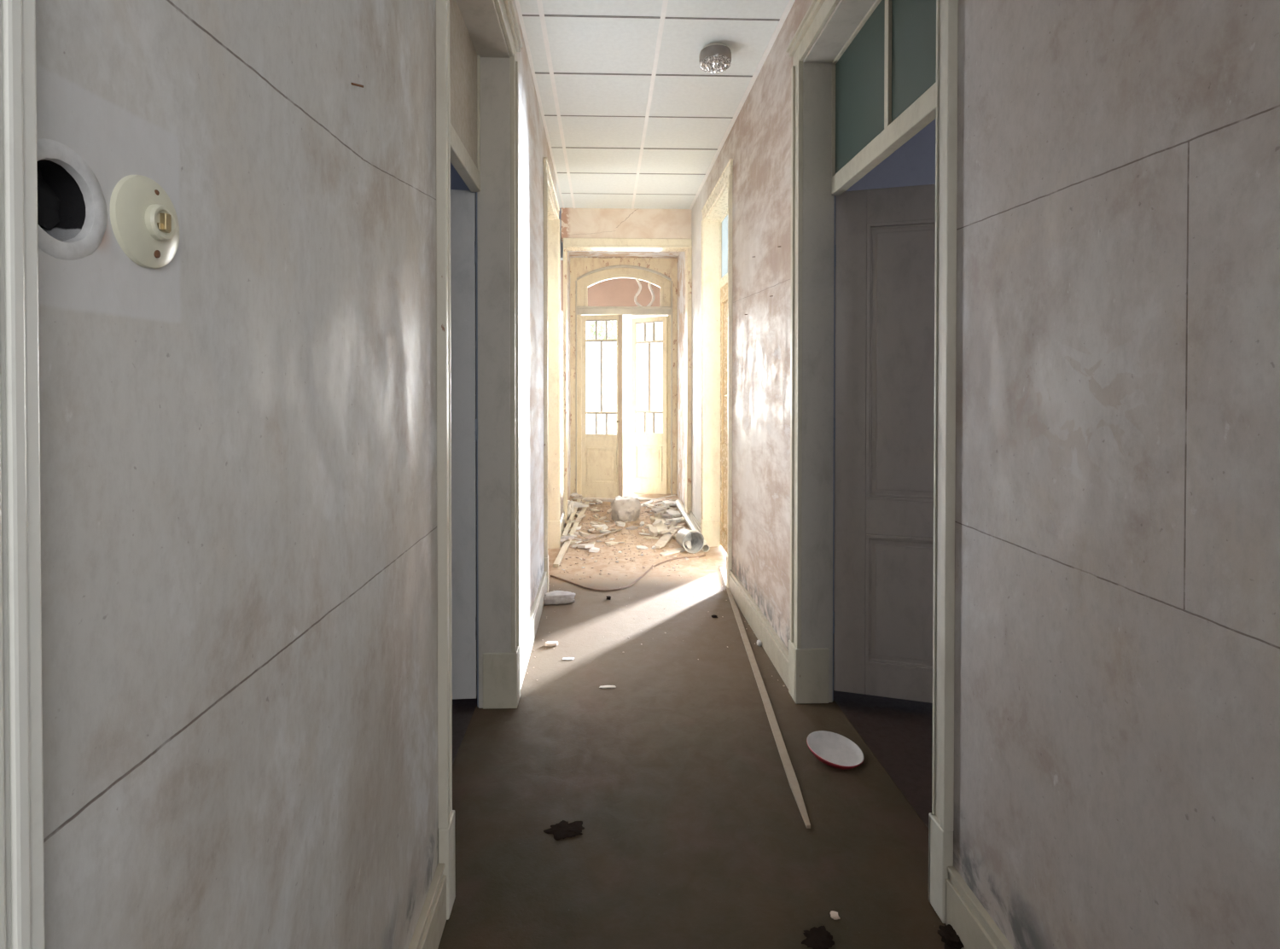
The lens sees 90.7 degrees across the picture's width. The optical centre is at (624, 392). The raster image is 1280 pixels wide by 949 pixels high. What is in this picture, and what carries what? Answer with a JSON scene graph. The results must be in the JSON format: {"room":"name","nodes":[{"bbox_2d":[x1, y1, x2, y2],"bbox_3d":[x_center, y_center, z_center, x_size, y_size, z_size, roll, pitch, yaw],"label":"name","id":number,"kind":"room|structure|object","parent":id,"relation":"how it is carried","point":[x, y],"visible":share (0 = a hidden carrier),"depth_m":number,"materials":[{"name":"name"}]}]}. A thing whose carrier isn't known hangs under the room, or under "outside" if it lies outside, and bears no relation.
{"room":"abandoned building hallway","nodes":[
{"label":"abandoned building hallway","id":0,"kind":"room"},
{"bbox_2d":[35,0,556,948],"bbox_3d":[-0.599,-0.251,2.970,0.165,3.340,5.260,0,1,-2],"label":"wall","id":1,"kind":"structure","parent":0,"point":[238,433],"depth_m":0.81,"materials":[{"name":"paint"}]},
{"bbox_2d":[0,0,44,948],"bbox_3d":[-0.449,-0.104,0.411,0.033,3.100,0.132,0,1,-2],"label":"trim","id":2,"kind":"structure","parent":1,"relation":"attached to","point":[21,780],"depth_m":0.46,"materials":[{"name":"white paint"}]},
{"bbox_2d":[36,138,107,260],"bbox_3d":[-0.489,-0.158,0.523,0.048,0.098,0.098,0,1,-2],"label":"wall hole","id":3,"kind":"object","parent":1,"relation":"attached to","point":[72,216],"visible":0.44,"depth_m":0.55,"materials":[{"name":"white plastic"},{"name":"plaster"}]},
{"bbox_2d":[109,174,179,268],"bbox_3d":[-0.460,-0.167,0.620,0.024,0.089,0.089,0,1,-2],"label":"switch plate","id":4,"kind":"object","parent":1,"relation":"attached to","point":[143,218],"visible":1,"depth_m":0.60,"materials":[{"name":"beige plastic"}]},
{"bbox_2d":[350,82,363,87],"bbox_3d":[-0.482,-0.549,1.127,0.031,0.008,0.004,0,1,-11],"label":"nail","id":5,"kind":"object","parent":1,"relation":"attached to","point":[352,84],"visible":0.65,"depth_m":1.13,"materials":[{"name":"grey metal"}]},
{"bbox_2d":[435,0,523,919],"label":"door frame","id":6,"kind":"structure","parent":1,"relation":"in","point":[478,42],"depth_m":2.82,"materials":[{"name":"grey paint"}]},
{"bbox_2d":[407,512,565,948],"bbox_3d":[-0.531,1.335,3.485,0.047,0.158,5.988,0,1,-2],"label":"baseboard","id":7,"kind":"structure","parent":1,"relation":"attached to","point":[428,930],"depth_m":1.67,"materials":[{"name":"paint"}]},
{"bbox_2d":[543,157,560,592],"bbox_3d":[-0.658,-0.118,5.020,0.207,3.030,1.300,0,1,-2],"label":"door","id":8,"kind":"structure","parent":1,"relation":"in","point":[551,221],"depth_m":5.58,"materials":[{"name":"yellow paint"}]},
{"bbox_2d":[450,162,477,405],"bbox_3d":[-2.209,-0.241,2.477,3.144,3.330,3.100,0,1,-2],"label":"wall","id":9,"kind":"structure","parent":0,"point":[456,182],"depth_m":3.96,"materials":[{"name":"grey paint"}]},
{"bbox_2d":[452,696,477,764],"bbox_3d":[-2.374,1.446,3.490,3.480,0.056,6.100,0,1,-2],"label":"floor","id":10,"kind":"structure","parent":0,"point":[462,709],"depth_m":2.76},
{"bbox_2d":[558,208,561,230],"bbox_3d":[0.699,-1.963,3.104,10.000,0.100,12.800,0,1,-2],"label":"ceiling slab","id":11,"kind":"structure","parent":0,"point":[560,211],"depth_m":7.08,"materials":[{"name":"white"}]},
{"bbox_2d":[559,230,563,492],"bbox_3d":[0.573,-0.245,2.392,9.700,3.340,11.150,0,1,-2],"label":"wall","id":12,"kind":"structure","parent":0,"point":[561,241],"depth_m":7.78,"materials":[{"name":"paint"}]},
{"bbox_2d":[568,250,680,258],"bbox_3d":[0.004,-1.656,7.262,1.360,0.060,1.250,0,1,-2],"label":"ceiling","id":13,"kind":"structure","parent":0,"point":[573,253],"depth_m":7.48,"materials":[{"name":"white paint"}]},
{"bbox_2d":[561,207,691,242],"bbox_3d":[0.027,-1.764,6.561,1.360,0.390,0.150,0,1,-2],"label":"wall header","id":14,"kind":"structure","parent":0,"point":[576,223],"depth_m":6.49,"materials":[{"name":"paint"}]},
{"bbox_2d":[563,238,692,520],"bbox_3d":[0.010,-0.129,7.086,1.328,3.010,1.235,0,1,-2],"label":"trim","id":15,"kind":"structure","parent":14,"relation":"attached to","point":[684,246],"depth_m":6.55,"materials":[{"name":"yellow paint"}]},
{"bbox_2d":[514,0,795,209],"bbox_3d":[0.159,-1.860,3.088,1.452,0.025,6.840,0,1,-2],"label":"ceiling","id":16,"kind":"structure","parent":0,"point":[631,117],"depth_m":3.83,"materials":[{"name":"white tile"}]},
{"bbox_2d":[698,42,731,73],"bbox_3d":[0.489,-1.795,3.409,0.172,0.113,0.172,0,1,-2],"label":"ceiling lamp","id":17,"kind":"object","parent":16,"relation":"attached to","point":[714,57],"visible":1,"depth_m":3.35,"materials":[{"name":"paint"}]},
{"bbox_2d":[437,492,946,948],"bbox_3d":[0.162,1.344,2.421,1.640,0.161,10.800,0,1,-2],"label":"floor","id":18,"kind":"structure","parent":0,"point":[695,834],"depth_m":2.19,"materials":[{"name":"brown concrete"}]},
{"bbox_2d":[544,640,558,646],"bbox_3d":[-0.409,1.403,3.525,0.075,0.019,0.039,0,1,-2],"label":"chip","id":19,"kind":"object","parent":18,"relation":"on","point":[550,643],"visible":1,"depth_m":3.51,"materials":[{"name":"white paint"}]},
{"bbox_2d":[543,590,575,605],"bbox_3d":[-0.445,1.373,4.222,0.233,0.066,0.111,0,1,-9],"label":"chunk","id":20,"kind":"object","parent":18,"relation":"on","point":[555,596],"visible":0.85,"depth_m":4.18,"materials":[{"name":"white concrete"}]},
{"bbox_2d":[543,820,584,840],"bbox_3d":[-0.197,1.426,2.058,0.135,0.007,0.091,0,1,-2],"label":"clump","id":21,"kind":"object","parent":18,"relation":"on","point":[563,829],"visible":1,"depth_m":2.05,"materials":[{"name":"black soil"}]},
{"bbox_2d":[562,657,574,659],"bbox_3d":[-0.298,1.412,3.347,0.066,0.007,0.022,0,1,-2],"label":"chip","id":22,"kind":"object","parent":18,"relation":"on","point":[566,658],"visible":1,"depth_m":3.34,"materials":[{"name":"white paint"}]},
{"bbox_2d":[552,501,588,567],"bbox_3d":[-0.489,1.327,6.161,0.048,0.101,2.289,0,1,3],"label":"batten","id":23,"kind":"object","parent":18,"relation":"on","point":[566,544],"visible":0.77,"depth_m":5.59,"materials":[{"name":"beige wood"}]},
{"bbox_2d":[560,535,574,540],"bbox_3d":[-0.515,1.317,5.708,0.093,0.033,0.109,0,1,15],"label":"shard","id":24,"kind":"object","parent":23,"relation":"on","point":[567,538],"visible":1,"depth_m":5.69},
{"bbox_2d":[576,513,585,518],"bbox_3d":[-0.448,1.292,6.546,0.086,0.038,0.096,0,1,-22],"label":"shard","id":25,"kind":"object","parent":23,"relation":"on","point":[583,515],"visible":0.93,"depth_m":6.54},
{"bbox_2d":[567,500,575,517],"bbox_3d":[-0.589,1.244,6.723,0.120,0.179,0.238,0,1,-2],"label":"rag","id":26,"kind":"object","parent":18,"relation":"on","point":[570,503],"visible":0.49,"depth_m":6.63,"materials":[{"name":"beige fabric"}]},
{"bbox_2d":[562,498,581,535],"bbox_3d":[-0.542,1.287,6.564,0.044,0.119,1.374,0,1,2],"label":"batten","id":27,"kind":"object","parent":18,"relation":"on","point":[573,514],"visible":0.7,"depth_m":6.28,"materials":[{"name":"beige wood"}]},
{"bbox_2d":[573,502,584,507],"bbox_3d":[-0.522,1.232,6.903,0.113,0.040,0.124,1,1,40],"label":"shard","id":28,"kind":"object","parent":27,"relation":"on","point":[576,504],"visible":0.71,"depth_m":6.88},
{"bbox_2d":[570,540,576,544],"bbox_3d":[-0.456,1.365,5.753,0.048,0.036,0.124,1,1,41],"label":"shard","id":29,"kind":"object","parent":18,"relation":"on","point":[573,542],"visible":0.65,"depth_m":5.73},
{"bbox_2d":[578,530,589,537],"bbox_3d":[-0.379,1.328,5.888,0.122,0.056,0.043,0,1,13],"label":"shard","id":30,"kind":"object","parent":18,"relation":"on","point":[581,533],"visible":0.93,"depth_m":5.88},
{"bbox_2d":[577,543,593,547],"bbox_3d":[-0.329,1.365,5.609,0.125,0.045,0.137,0,1,31],"label":"shard","id":31,"kind":"object","parent":18,"relation":"on","point":[584,545],"visible":0.94,"depth_m":5.57},
{"bbox_2d":[588,546,599,552],"bbox_3d":[-0.258,1.368,5.476,0.069,0.044,0.116,0,1,16],"label":"shard","id":32,"kind":"object","parent":18,"relation":"on","point":[593,549],"visible":1,"depth_m":5.46},
{"bbox_2d":[589,507,599,511],"bbox_3d":[-0.322,1.288,6.913,0.128,0.049,0.049,0,1,-39],"label":"shard","id":33,"kind":"object","parent":18,"relation":"on","point":[592,509],"visible":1,"depth_m":6.89},
{"bbox_2d":[582,529,622,541],"bbox_3d":[-0.205,1.344,5.946,0.026,0.011,0.558,1,2,38],"label":"thin lath","id":34,"kind":"object","parent":18,"relation":"on","point":[618,529],"visible":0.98,"depth_m":5.94,"materials":[{"name":"brown wood"}]},
{"bbox_2d":[585,534,596,539],"bbox_3d":[-0.306,1.330,5.817,0.070,0.036,0.106,0,1,40],"label":"shard","id":35,"kind":"object","parent":34,"relation":"on","point":[590,536],"visible":1,"depth_m":5.80},
{"bbox_2d":[600,523,608,529],"bbox_3d":[-0.214,1.333,6.232,0.090,0.038,0.099,0,1,-26],"label":"shard","id":36,"kind":"object","parent":18,"relation":"on","point":[605,526],"visible":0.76,"depth_m":6.23},
{"bbox_2d":[599,529,610,533],"bbox_3d":[-0.189,1.344,6.104,0.142,0.035,0.063,0,1,22],"label":"shard","id":37,"kind":"object","parent":18,"relation":"on","point":[601,531],"visible":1,"depth_m":6.09},
{"bbox_2d":[599,685,616,687],"bbox_3d":[-0.082,1.415,3.034,0.083,0.007,0.021,0,1,-2],"label":"chip","id":38,"kind":"object","parent":18,"relation":"on","point":[602,686],"visible":1,"depth_m":3.03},
{"bbox_2d":[604,541,617,545],"bbox_3d":[-0.121,1.369,5.733,0.091,0.018,0.089,-1,1,-43],"label":"shard","id":39,"kind":"object","parent":18,"relation":"on","point":[610,543],"visible":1,"depth_m":5.72},
{"bbox_2d":[607,523,615,527],"bbox_3d":[-0.138,1.332,6.313,0.076,0.033,0.114,0,1,17],"label":"shard","id":40,"kind":"object","parent":18,"relation":"on","point":[612,524],"visible":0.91,"depth_m":6.30},
{"bbox_2d":[615,521,625,526],"bbox_3d":[-0.039,1.326,6.360,0.094,0.037,0.119,-1,1,-40],"label":"shard","id":41,"kind":"object","parent":18,"relation":"on","point":[618,523],"visible":0.94,"depth_m":6.34},
{"bbox_2d":[610,494,640,522],"bbox_3d":[0.012,1.224,6.644,0.323,0.250,0.325,0,1,-2],"label":"crumpled bag","id":42,"kind":"object","parent":18,"relation":"on","point":[626,508],"visible":1,"depth_m":6.53,"materials":[{"name":"paper"}]},
{"bbox_2d":[550,553,705,591],"bbox_3d":[0.165,1.389,4.854,1.373,0.019,0.518,0,1,-25],"label":"cord","id":43,"kind":"object","parent":18,"relation":"on","point":[648,570],"visible":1,"depth_m":4.68,"materials":[{"name":"brown rubber"}]},
{"bbox_2d":[625,525,637,529],"bbox_3d":[0.071,1.344,6.252,0.108,0.029,0.064,-1,1,-43],"label":"shard","id":44,"kind":"object","parent":18,"relation":"on","point":[631,527],"visible":1,"depth_m":6.24},
{"bbox_2d":[636,545,648,549],"bbox_3d":[0.155,1.371,5.572,0.112,0.027,0.051,0,1,12],"label":"shard","id":45,"kind":"object","parent":18,"relation":"on","point":[642,547],"visible":1,"depth_m":5.56},
{"bbox_2d":[640,499,657,506],"bbox_3d":[0.227,1.274,7.189,0.064,0.051,0.490,0,1,39],"label":"board","id":46,"kind":"object","parent":18,"relation":"on","point":[650,501],"visible":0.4,"depth_m":7.24,"materials":[{"name":"beige wood"}]},
{"bbox_2d":[643,535,658,539],"bbox_3d":[0.247,1.356,5.889,0.136,0.030,0.050,0,1,-6],"label":"shard","id":47,"kind":"object","parent":18,"relation":"on","point":[646,537],"visible":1,"depth_m":5.87},
{"bbox_2d":[648,525,657,536],"bbox_3d":[0.272,1.323,6.013,0.074,0.071,0.182,0,1,-4],"label":"shard","id":48,"kind":"object","parent":18,"relation":"on","point":[653,531],"visible":1,"depth_m":5.97},
{"bbox_2d":[526,500,785,686],"bbox_3d":[0.064,1.337,5.287,1.293,0.122,4.532,0,1,-2],"label":"plaster grit","id":49,"kind":"object","parent":18,"relation":"on","point":[597,508],"visible":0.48,"depth_m":5.81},
{"bbox_2d":[654,512,668,534],"bbox_3d":[0.368,1.324,6.394,0.110,0.048,0.772,0,1,1],"label":"board","id":50,"kind":"object","parent":18,"relation":"on","point":[661,526],"visible":0.56,"depth_m":6.27,"materials":[{"name":"beige wood"}]},
{"bbox_2d":[651,519,662,526],"bbox_3d":[0.325,1.307,6.304,0.076,0.048,0.149,0,1,20],"label":"shard","id":51,"kind":"object","parent":50,"relation":"on","point":[658,522],"visible":0.95,"depth_m":6.28},
{"bbox_2d":[655,511,665,516],"bbox_3d":[0.389,1.295,6.707,0.067,0.053,0.180,0,1,26],"label":"shard","id":52,"kind":"object","parent":50,"relation":"on","point":[663,512],"visible":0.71,"depth_m":6.70},
{"bbox_2d":[651,507,663,513],"bbox_3d":[0.326,1.247,6.695,0.113,0.042,0.131,-1,1,-43],"label":"shard","id":53,"kind":"object","parent":52,"relation":"on","point":[656,510],"visible":1,"depth_m":6.67},
{"bbox_2d":[654,526,679,547],"bbox_3d":[0.392,1.335,5.830,0.090,0.053,0.640,0,1,18],"label":"board","id":54,"kind":"object","parent":18,"relation":"on","point":[666,537],"visible":0.87,"depth_m":5.74,"materials":[{"name":"paint"}]},
{"bbox_2d":[659,529,674,533],"bbox_3d":[0.398,1.304,5.930,0.133,0.048,0.066,0,1,13],"label":"shard","id":55,"kind":"object","parent":54,"relation":"on","point":[668,530],"visible":1,"depth_m":5.90},
{"bbox_2d":[674,525,683,529],"bbox_3d":[0.520,1.298,6.079,0.097,0.024,0.048,0,1,-18],"label":"shard","id":56,"kind":"object","parent":54,"relation":"on","point":[676,526],"visible":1,"depth_m":6.06},
{"bbox_2d":[667,520,675,528],"bbox_3d":[0.453,1.330,6.354,0.084,0.055,0.188,1,1,42],"label":"shard","id":57,"kind":"object","parent":18,"relation":"on","point":[672,522],"visible":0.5,"depth_m":6.34},
{"bbox_2d":[659,546,685,555],"bbox_3d":[0.414,1.374,5.441,0.284,0.016,0.066,-1,1,-41],"label":"board","id":58,"kind":"object","parent":18,"relation":"on","point":[678,549],"visible":0.94,"depth_m":5.42,"materials":[{"name":"paint"}]},
{"bbox_2d":[671,517,681,523],"bbox_3d":[0.516,1.317,6.481,0.162,0.060,0.073,0,1,21],"label":"shard","id":59,"kind":"object","parent":18,"relation":"on","point":[677,520],"visible":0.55,"depth_m":6.44},
{"bbox_2d":[675,528,703,552],"bbox_3d":[0.563,1.284,5.527,0.200,0.196,0.258,0,1,-16],"label":"pail","id":60,"kind":"object","parent":18,"relation":"on","point":[696,538],"visible":0.99,"depth_m":5.51,"materials":[{"name":"metal"}]},
{"bbox_2d":[683,541,691,549],"bbox_3d":[0.552,1.343,5.538,0.068,0.089,0.103,0,1,-2],"label":"rag","id":61,"kind":"object","parent":60,"relation":"in","point":[688,544],"visible":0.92,"depth_m":5.50,"materials":[{"name":"fabric"}]},
{"bbox_2d":[674,499,709,552],"bbox_3d":[0.654,1.299,6.309,0.068,0.158,1.664,0,1,-3],"label":"pipe","id":62,"kind":"object","parent":18,"relation":"on","point":[680,506],"visible":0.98,"depth_m":6.31,"materials":[{"name":"white plastic"}]},
{"bbox_2d":[756,639,762,645],"bbox_3d":[0.751,1.397,3.520,0.025,0.033,0.035,0,1,-2],"label":"chip","id":63,"kind":"object","parent":18,"relation":"on","point":[759,642],"visible":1,"depth_m":3.51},
{"bbox_2d":[718,564,810,828],"bbox_3d":[0.682,1.401,3.544,0.035,0.020,2.961,0,1,3],"label":"batten","id":64,"kind":"object","parent":18,"relation":"on","point":[793,781],"visible":0.94,"depth_m":2.73,"materials":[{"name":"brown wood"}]},
{"bbox_2d":[801,925,834,948],"bbox_3d":[0.503,1.429,1.650,0.093,0.009,0.076,0,1,-2],"label":"clump","id":65,"kind":"object","parent":18,"relation":"on","point":[817,938],"visible":1,"depth_m":1.65,"materials":[{"name":"black soil"}]},
{"bbox_2d":[806,730,863,769],"bbox_3d":[0.824,1.405,2.476,0.214,0.053,0.216,0,1,28],"label":"dish","id":66,"kind":"object","parent":18,"relation":"on","point":[835,750],"visible":1,"depth_m":2.49,"materials":[{"name":"white ceramic"}]},
{"bbox_2d":[830,910,839,919],"bbox_3d":[0.574,1.428,1.724,0.023,0.009,0.024,0,1,-2],"label":"chip","id":67,"kind":"object","parent":18,"relation":"on","point":[834,915],"visible":1,"depth_m":1.72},
{"bbox_2d":[937,924,964,948],"bbox_3d":[0.853,1.419,1.642,0.064,0.027,0.063,0,1,-2],"label":"clump","id":68,"kind":"object","parent":18,"relation":"on","point":[951,940],"visible":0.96,"depth_m":1.63,"materials":[{"name":"black soil"}]},
{"label":"shard","id":69,"kind":"object","parent":18,"relation":"on","visible":0},
{"bbox_2d":[662,500,672,506],"bbox_3d":[0.477,1.236,7.044,0.115,0.040,0.148,0,1,-6],"label":"shard","id":70,"kind":"object","parent":69,"relation":"on","point":[665,503],"visible":1,"depth_m":7.01},
{"label":"shard","id":71,"kind":"object","parent":18,"relation":"on","visible":0},
{"bbox_2d":[591,524,603,528],"bbox_3d":[-0.261,1.303,6.139,0.110,0.026,0.051,0,1,-27],"label":"shard","id":72,"kind":"object","parent":71,"relation":"on","point":[595,526],"visible":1,"depth_m":6.13},
{"label":"shard","id":73,"kind":"object","parent":18,"relation":"on","visible":0},
{"bbox_2d":[668,512,677,516],"bbox_3d":[0.501,1.272,6.585,0.110,0.028,0.050,0,1,30],"label":"shard","id":74,"kind":"object","parent":73,"relation":"on","point":[669,513],"visible":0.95,"depth_m":6.57},
{"bbox_2d":[665,509,680,516],"bbox_3d":[0.510,1.286,6.750,0.151,0.055,0.121,0,1,-13],"label":"shard","id":75,"kind":"object","parent":73,"relation":"on","point":[677,513],"visible":0.71,"depth_m":6.73},
{"label":"shard","id":76,"kind":"object","parent":18,"relation":"on","visible":0},
{"bbox_2d":[659,512,669,517],"bbox_3d":[0.419,1.272,6.553,0.059,0.036,0.176,0,1,-14],"label":"shard","id":77,"kind":"object","parent":76,"relation":"on","point":[660,514],"visible":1,"depth_m":6.51},
{"label":"shard","id":78,"kind":"object","parent":18,"relation":"on","visible":0},
{"bbox_2d":[570,492,578,496],"bbox_3d":[-0.584,1.205,7.423,0.073,0.036,0.092,0,1,26],"label":"shard","id":79,"kind":"object","parent":78,"relation":"on","point":[574,494],"visible":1,"depth_m":7.41},
{"bbox_2d":[833,690,932,828],"bbox_3d":[3.138,1.429,5.070,4.600,0.056,8.900,0,1,-2],"label":"floor","id":80,"kind":"structure","parent":0,"point":[898,732],"depth_m":2.62,"materials":[{"name":"brown concrete"}]},
{"bbox_2d":[833,118,935,571],"bbox_3d":[2.587,-0.241,2.533,3.264,3.330,2.900,0,1,-2],"label":"wall","id":81,"kind":"structure","parent":0,"point":[912,164],"depth_m":3.84,"materials":[{"name":"grey paint"}]},
{"bbox_2d":[691,0,1279,948],"bbox_3d":[0.852,-0.264,4.182,0.175,3.340,7.590,0,1,-2],"label":"wall","id":82,"kind":"structure","parent":0,"point":[1117,657],"depth_m":1.21,"materials":[{"name":"paint"}]},
{"bbox_2d":[700,158,733,587],"bbox_3d":[1.079,-0.118,5.077,0.744,3.030,1.300,0,1,-2],"label":"door","id":83,"kind":"structure","parent":82,"relation":"in","point":[716,444],"depth_m":5.62,"materials":[{"name":"yellow paint"}]},
{"bbox_2d":[689,511,1013,948],"bbox_3d":[0.788,1.334,3.531,0.054,0.158,5.980,0,1,-2],"label":"baseboard","id":84,"kind":"structure","parent":82,"relation":"attached to","point":[975,928],"depth_m":1.67,"materials":[{"name":"paint"}]},
{"bbox_2d":[785,0,958,923],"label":"door","id":85,"kind":"structure","parent":82,"relation":"in","point":[873,392],"depth_m":2.86,"materials":[{"name":"grey paint"}]},
{"label":"outside","id":86,"kind":"structure","parent":0,"visible":0},
{"bbox_2d":[560,260,660,311],"bbox_3d":[-0.861,-0.350,8.598,3.236,3.420,1.650,0,1,-2],"label":"wall","id":87,"kind":"structure","parent":86,"point":[617,292],"depth_m":9.24,"materials":[{"name":"beige paint"}]},
{"bbox_2d":[570,257,677,501],"bbox_3d":[-0.013,-0.122,7.808,1.345,3.020,0.558,0,1,-2],"label":"door","id":88,"kind":"structure","parent":87,"relation":"in","point":[596,459],"depth_m":7.69,"materials":[{"name":"yellow paint"}]},
{"label":"shard","id":89,"kind":"object","parent":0,"visible":0},
{"label":"wood splinter","id":90,"kind":"object","parent":89,"relation":"on","visible":0},
{"bbox_2d":[651,496,675,502],"bbox_3d":[0.453,1.230,7.214,0.303,0.046,0.024,0,1,-24],"label":"wood splinter","id":91,"kind":"object","parent":90,"relation":"on","point":[675,497],"visible":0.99,"depth_m":7.21,"materials":[{"name":"beige wood"}]},
{"label":"shard","id":92,"kind":"object","parent":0,"visible":0},
{"label":"wood splinter","id":93,"kind":"object","parent":92,"relation":"on","visible":0},
{"bbox_2d":[651,494,674,500],"bbox_3d":[0.456,1.230,7.399,0.316,0.047,0.025,0,1,-19],"label":"wood splinter","id":94,"kind":"object","parent":93,"relation":"on","point":[671,495],"visible":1,"depth_m":7.39,"materials":[{"name":"beige wood"}]},
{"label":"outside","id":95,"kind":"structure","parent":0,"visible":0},
{"bbox_2d":[561,422,638,492],"bbox_3d":[-1.740,1.304,15.867,4.550,0.160,16.200,0,1,-2],"label":"ground","id":96,"kind":"structure","parent":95,"point":[612,427],"depth_m":14.58,"materials":[{"name":"white"}]},
{"bbox_2d":[586,320,616,433],"bbox_3d":[-0.544,-0.577,13.486,1.064,3.658,0.968,0,1,-2],"label":"shrub","id":97,"kind":"object","parent":96,"relation":"on","point":[600,428],"visible":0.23,"depth_m":13.43,"materials":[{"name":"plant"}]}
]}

